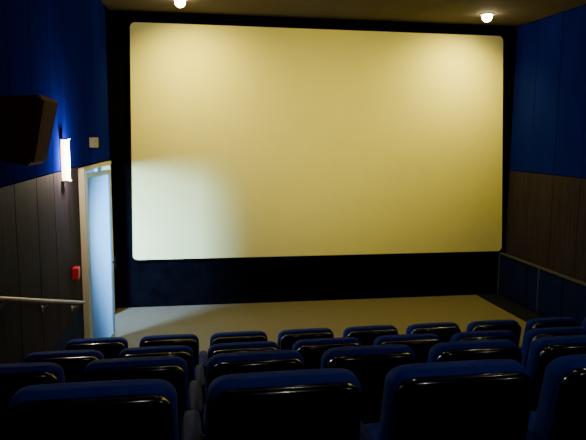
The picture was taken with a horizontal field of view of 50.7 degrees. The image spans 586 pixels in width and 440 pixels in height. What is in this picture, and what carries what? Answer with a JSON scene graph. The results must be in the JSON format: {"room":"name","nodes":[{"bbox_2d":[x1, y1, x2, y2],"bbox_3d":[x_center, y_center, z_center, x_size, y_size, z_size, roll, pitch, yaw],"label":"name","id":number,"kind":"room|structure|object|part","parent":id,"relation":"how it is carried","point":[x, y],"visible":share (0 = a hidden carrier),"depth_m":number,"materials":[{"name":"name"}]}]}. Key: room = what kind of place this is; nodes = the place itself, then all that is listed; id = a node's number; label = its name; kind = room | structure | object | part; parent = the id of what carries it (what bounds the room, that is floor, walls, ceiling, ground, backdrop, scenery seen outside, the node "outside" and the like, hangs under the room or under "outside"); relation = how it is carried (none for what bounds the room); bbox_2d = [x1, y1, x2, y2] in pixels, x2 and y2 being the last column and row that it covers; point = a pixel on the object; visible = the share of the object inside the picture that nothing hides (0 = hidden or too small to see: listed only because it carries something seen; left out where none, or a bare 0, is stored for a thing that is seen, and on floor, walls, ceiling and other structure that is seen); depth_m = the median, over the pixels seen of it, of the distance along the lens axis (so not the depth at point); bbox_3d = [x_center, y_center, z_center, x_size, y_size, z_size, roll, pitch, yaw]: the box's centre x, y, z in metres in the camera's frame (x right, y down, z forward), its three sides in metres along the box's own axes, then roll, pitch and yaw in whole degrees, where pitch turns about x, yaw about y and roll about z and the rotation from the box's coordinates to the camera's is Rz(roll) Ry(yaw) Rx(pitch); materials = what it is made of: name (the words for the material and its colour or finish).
{"room":"auditorium","nodes":[
{"label":"auditorium","id":0,"kind":"room"},
{"bbox_2d":[0,0,109,363],"bbox_3d":[-1.716,-0.024,3.081,0.190,4.350,11.603,-1,8,-10],"label":"wall","id":1,"kind":"structure","parent":0,"point":[54,49],"depth_m":5.21,"materials":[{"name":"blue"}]},
{"bbox_2d":[0,95,57,165],"bbox_3d":[-1.668,-0.556,3.856,0.320,0.418,0.474,-1,8,-10],"label":"wall speaker","id":2,"kind":"object","parent":1,"relation":"attached to","point":[26,121],"visible":1,"depth_m":3.67,"materials":[{"name":"black plastic"}]},
{"bbox_2d":[32,100,57,161],"bbox_3d":[-1.555,-0.555,3.875,0.092,0.373,0.410,-1,8,-10],"label":"grille","id":3,"kind":"object","parent":2,"relation":"attached to","point":[43,119],"depth_m":3.78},
{"bbox_2d":[0,296,85,311],"bbox_3d":[-1.843,0.555,4.261,0.084,1.241,4.408,-1,8,-10],"label":"handrail","id":4,"kind":"object","parent":1,"relation":"attached to","point":[2,299],"visible":1,"depth_m":4.57,"materials":[{"name":"silver metal"}]},
{"bbox_2d":[59,138,71,181],"bbox_3d":[-2.115,-0.558,5.754,0.075,0.400,0.130,-1,8,-10],"label":"wall sconce","id":5,"kind":"object","parent":1,"relation":"attached to","point":[64,144],"visible":1,"depth_m":5.71,"materials":[{"name":"white glass"}]},
{"bbox_3d":[-2.110,-0.558,5.755,0.060,0.370,0.116,-1,8,-10],"label":"lamp shade","id":6,"kind":"part","parent":5,"relation":"part of","materials":[{"name":"white glass"}]},
{"bbox_2d":[72,266,79,279],"bbox_3d":[-2.189,0.536,6.246,0.062,0.120,0.120,-1,8,-10],"label":"fire alarm","id":7,"kind":"object","parent":1,"relation":"attached to","point":[76,269],"visible":1,"depth_m":6.19,"materials":[{"name":"red plastic"}]},
{"bbox_2d":[89,137,98,147],"bbox_3d":[-2.359,-0.919,7.320,0.080,0.120,0.160,-1,8,-8],"label":"junction box","id":8,"kind":"object","parent":1,"relation":"attached to","point":[93,141],"visible":1,"depth_m":7.24,"materials":[{"name":"beige plastic"}]},
{"bbox_2d":[78,161,114,337],"bbox_3d":[-2.481,0.409,7.827,0.170,2.230,2.181,-1,8,-8],"label":"trim","id":9,"kind":"structure","parent":1,"relation":"attached to","point":[106,165],"depth_m":6.77,"materials":[{"name":"beige paint"}]},
{"bbox_2d":[85,170,114,337],"bbox_3d":[-2.280,0.506,7.321,0.037,2.155,0.950,0,8,-1],"label":"door","id":10,"kind":"structure","parent":1,"relation":"in","point":[98,184],"depth_m":7.34,"materials":[{"name":"blue paint"}]},
{"bbox_2d":[105,6,117,311],"bbox_3d":[-2.665,-0.804,8.903,0.100,4.350,0.300,-1,8,-7],"label":"wall","id":11,"kind":"structure","parent":0,"point":[106,9],"depth_m":8.87,"materials":[{"name":"blue paint"}]},
{"bbox_2d":[109,10,516,307],"bbox_3d":[0.440,-0.876,9.630,6.480,4.350,0.100,-1,8,-10],"label":"wall","id":12,"kind":"structure","parent":0,"point":[202,282],"depth_m":9.63,"materials":[{"name":"black paint"}]},
{"bbox_2d":[128,20,504,261],"bbox_3d":[0.540,-1.155,9.531,6.000,3.510,0.045,-1,8,-10],"label":"screen","id":13,"kind":"object","parent":12,"relation":"attached to","point":[247,141],"visible":1,"depth_m":9.47,"materials":[{"name":"fabric"}]},
{"bbox_2d":[115,295,526,362],"bbox_3d":[1.411,2.116,4.057,6.620,0.100,12.100,-1,8,-10],"label":"floor","id":14,"kind":"structure","parent":0,"point":[133,324],"depth_m":8.99,"materials":[{"name":"beige carpet"}]},
{"bbox_2d":[477,294,547,321],"bbox_3d":[3.588,1.478,8.563,0.460,0.012,3.620,-1,8,-10],"label":"carpet runner","id":15,"kind":"object","parent":14,"relation":"on","point":[524,313],"visible":0.33,"depth_m":9.56,"materials":[{"name":"grey carpet"}]},
{"bbox_2d":[497,252,585,313],"bbox_3d":[3.735,1.117,8.560,0.060,0.708,3.580,-1,8,-10],"label":"railing","id":16,"kind":"object","parent":15,"relation":"on","point":[540,268],"visible":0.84,"depth_m":9.12,"materials":[{"name":"grey metal"}]},
{"bbox_2d":[498,256,585,325],"bbox_3d":[3.736,1.128,8.557,0.040,0.630,3.550,-1,8,-10],"label":"panels","id":17,"kind":"object","parent":16,"relation":"attached to","point":[557,296],"visible":0.84,"depth_m":9.01,"materials":[{"name":"blue fabric"}]},
{"bbox_2d":[101,0,585,26],"bbox_3d":[1.427,-2.299,3.494,6.750,0.100,12.150,-1,8,-10],"label":"ceiling","id":18,"kind":"structure","parent":0,"point":[513,13],"depth_m":8.57,"materials":[{"name":"paint"}]},
{"bbox_2d":[175,0,186,7],"bbox_3d":[-1.465,-2.826,8.018,0.190,0.133,0.190,-1,8,-10],"label":"recessed light","id":19,"kind":"object","parent":18,"relation":"in","point":[179,3],"visible":1,"depth_m":7.97,"materials":[{"name":"beige plastic"}]},
{"bbox_2d":[480,13,493,21],"bbox_3d":[2.777,-2.902,8.839,0.190,0.133,0.190,-1,8,-10],"label":"recessed light","id":20,"kind":"object","parent":18,"relation":"in","point":[486,17],"visible":0.94,"depth_m":8.79,"materials":[{"name":"beige plastic"}]},
{"bbox_2d":[505,4,585,286],"bbox_3d":[4.603,-0.137,4.304,0.120,4.350,11.900,-1,8,-10],"label":"wall","id":21,"kind":"structure","parent":0,"point":[546,228],"depth_m":8.98,"materials":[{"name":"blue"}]},
{"bbox_3d":[1.707,1.685,2.191,6.338,1.250,8.246,-1,8,-10],"label":"floor","id":22,"kind":"structure","parent":0,"visible":0},
{"bbox_2d":[0,362,64,439],"bbox_3d":[-1.333,1.067,3.019,0.580,0.930,0.682,-1,8,-10],"label":"seat","id":23,"kind":"object","parent":22,"relation":"on","point":[14,376],"visible":0.44,"depth_m":2.68,"materials":[{"name":"blue fabric"}]},
{"bbox_2d":[24,350,103,382],"bbox_3d":[-1.476,1.233,4.081,0.580,0.930,0.682,-1,8,-10],"label":"seat","id":24,"kind":"object","parent":22,"relation":"on","point":[73,363],"visible":0.15,"depth_m":3.74,"materials":[{"name":"blue fabric"}]},
{"bbox_2d":[6,379,178,439],"bbox_3d":[-0.632,0.889,2.041,0.580,0.930,0.682,-1,8,-9],"label":"seat","id":25,"kind":"object","parent":22,"relation":"on","point":[132,409],"visible":1,"depth_m":1.69,"materials":[{"name":"black plastic"}]},
{"bbox_2d":[66,337,127,358],"bbox_3d":[-1.596,1.349,5.099,0.580,0.930,0.682,-1,8,-10],"label":"seat","id":26,"kind":"object","parent":22,"relation":"on","point":[110,347],"visible":0.19,"depth_m":4.75,"materials":[{"name":"blue fabric"}]},
{"bbox_2d":[83,356,188,439],"bbox_3d":[-0.783,1.059,3.113,0.580,0.930,0.682,-1,8,-9],"label":"seat","id":27,"kind":"object","parent":22,"relation":"on","point":[172,369],"visible":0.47,"depth_m":2.77,"materials":[{"name":"black plastic"}]},
{"bbox_2d":[118,345,193,409],"bbox_3d":[-0.929,1.224,4.174,0.580,0.930,0.682,-1,8,-10],"label":"seat","id":28,"kind":"object","parent":22,"relation":"on","point":[185,352],"visible":0.22,"depth_m":3.85,"materials":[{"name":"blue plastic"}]},
{"bbox_2d":[139,334,199,379],"bbox_3d":[-1.049,1.341,5.193,0.580,0.930,0.682,-1,8,-10],"label":"seat","id":29,"kind":"object","parent":22,"relation":"on","point":[191,340],"visible":0.21,"depth_m":4.85,"materials":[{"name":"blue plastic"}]},
{"bbox_2d":[199,331,267,403],"bbox_3d":[-0.505,1.333,5.285,0.580,0.930,0.682,-1,8,-10],"label":"seat","id":30,"kind":"object","parent":22,"relation":"on","point":[240,336],"visible":0.23,"depth_m":4.95,"materials":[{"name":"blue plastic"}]},
{"bbox_2d":[194,341,278,434],"bbox_3d":[-0.384,1.216,4.266,0.580,0.930,0.682,-1,8,-10],"label":"seat","id":31,"kind":"object","parent":22,"relation":"on","point":[199,373],"visible":0.17,"depth_m":3.94,"materials":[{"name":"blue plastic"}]},
{"bbox_2d":[188,350,304,439],"bbox_3d":[-0.244,1.051,3.204,0.580,0.930,0.682,-1,8,-11],"label":"seat","id":32,"kind":"object","parent":22,"relation":"on","point":[218,365],"visible":0.36,"depth_m":2.87,"materials":[{"name":"blue fabric"}]},
{"bbox_2d":[181,368,361,439],"bbox_3d":[-0.088,0.881,2.134,0.580,0.930,0.682,-1,8,-10],"label":"seat","id":33,"kind":"object","parent":22,"relation":"on","point":[307,404],"visible":1,"depth_m":1.78,"materials":[{"name":"black plastic"}]},
{"bbox_2d":[277,328,333,349],"bbox_3d":[0.041,1.325,5.377,0.580,0.930,0.682,-1,8,-10],"label":"seat","id":34,"kind":"object","parent":22,"relation":"on","point":[286,339],"visible":0.09,"depth_m":5.02,"materials":[{"name":"blue fabric"}]},
{"bbox_2d":[292,337,361,368],"bbox_3d":[0.164,1.208,4.360,0.580,0.930,0.682,-1,8,-10],"label":"seat","id":35,"kind":"object","parent":22,"relation":"on","point":[311,350],"visible":0.18,"depth_m":4.00,"materials":[{"name":"blue fabric"}]},
{"bbox_2d":[320,344,416,423],"bbox_3d":[0.308,1.043,3.298,0.580,0.930,0.682,-1,8,-10],"label":"seat","id":36,"kind":"object","parent":22,"relation":"on","point":[370,364],"visible":0.4,"depth_m":2.95,"materials":[{"name":"black plastic"}]},
{"bbox_2d":[343,325,398,345],"bbox_3d":[0.590,1.317,5.471,0.580,0.930,0.682,-1,8,-10],"label":"seat","id":37,"kind":"object","parent":22,"relation":"on","point":[366,335],"visible":0.21,"depth_m":5.11,"materials":[{"name":"blue fabric"}]},
{"bbox_2d":[373,333,441,362],"bbox_3d":[0.717,1.200,4.454,0.580,0.930,0.682,-1,8,-9],"label":"seat","id":38,"kind":"object","parent":22,"relation":"on","point":[420,344],"visible":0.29,"depth_m":4.10,"materials":[{"name":"blue fabric"}]},
{"bbox_2d":[406,322,460,342],"bbox_3d":[1.135,1.309,5.563,0.580,0.930,0.682,-1,8,-10],"label":"seat","id":39,"kind":"object","parent":22,"relation":"on","point":[444,331],"visible":0.11,"depth_m":5.21,"materials":[{"name":"blue fabric"}]},
{"bbox_2d":[359,359,534,439],"bbox_3d":[0.461,0.873,2.227,0.580,0.930,0.682,-1,8,-9],"label":"seat","id":40,"kind":"object","parent":22,"relation":"on","point":[487,399],"visible":0.91,"depth_m":1.88,"materials":[{"name":"black plastic"}]},
{"bbox_2d":[427,339,521,363],"bbox_3d":[0.852,1.035,3.390,0.580,0.930,0.682,-1,8,-10],"label":"seat","id":41,"kind":"object","parent":22,"relation":"on","point":[491,348],"visible":0.28,"depth_m":3.04,"materials":[{"name":"blue fabric"}]},
{"bbox_2d":[450,330,518,345],"bbox_3d":[1.257,1.192,4.545,0.580,0.930,0.682,-1,8,-10],"label":"seat","id":42,"kind":"object","parent":22,"relation":"on","point":[486,334],"visible":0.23,"depth_m":4.21,"materials":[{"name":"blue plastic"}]},
{"bbox_2d":[466,320,520,347],"bbox_3d":[1.687,1.300,5.658,0.580,0.930,0.682,-1,8,-9],"label":"seat","id":43,"kind":"object","parent":22,"relation":"on","point":[512,325],"visible":0.2,"depth_m":5.31,"materials":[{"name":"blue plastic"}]},
{"bbox_2d":[519,317,578,350],"bbox_3d":[2.230,1.292,5.750,0.580,0.930,0.682,-1,8,-10],"label":"seat","id":44,"kind":"object","parent":22,"relation":"on","point":[553,321],"visible":0.24,"depth_m":5.40,"materials":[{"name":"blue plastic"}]},
{"bbox_2d":[521,326,585,367],"bbox_3d":[1.806,1.184,4.639,0.580,0.930,0.682,-1,8,-10],"label":"seat","id":45,"kind":"object","parent":22,"relation":"on","point":[531,335],"visible":0.19,"depth_m":4.31,"materials":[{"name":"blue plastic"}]},
{"bbox_2d":[526,354,585,439],"bbox_3d":[1.005,0.866,2.319,0.580,0.930,0.682,-1,8,-10],"label":"seat","id":46,"kind":"object","parent":22,"relation":"on","point":[560,414],"visible":0.7,"depth_m":1.99,"materials":[{"name":"blue fabric"}]},
{"bbox_2d":[526,335,585,410],"bbox_3d":[1.403,1.027,3.484,0.580,0.930,0.682,-1,8,-10],"label":"seat","id":47,"kind":"object","parent":22,"relation":"on","point":[544,350],"visible":0.26,"depth_m":3.14,"materials":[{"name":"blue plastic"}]},
{"bbox_2d":[581,318,585,328],"bbox_3d":[2.781,1.284,5.843,0.580,0.930,0.682,-1,8,-10],"label":"seat","id":48,"kind":"object","parent":22,"relation":"on","point":[584,320],"visible":0.02,"depth_m":5.55,"materials":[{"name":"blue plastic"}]},
{"bbox_3d":[-3.601,0.354,6.772,2.560,2.800,5.350,-1,8,-10],"label":"wall","id":49,"kind":"structure","parent":0,"visible":0},
{"bbox_2d":[85,168,98,173],"bbox_3d":[-3.223,0.281,8.959,0.950,2.155,0.037,2,8,12],"label":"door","id":50,"kind":"structure","parent":49,"relation":"in","point":[96,169],"depth_m":8.74,"materials":[{"name":"paint"}]}
]}

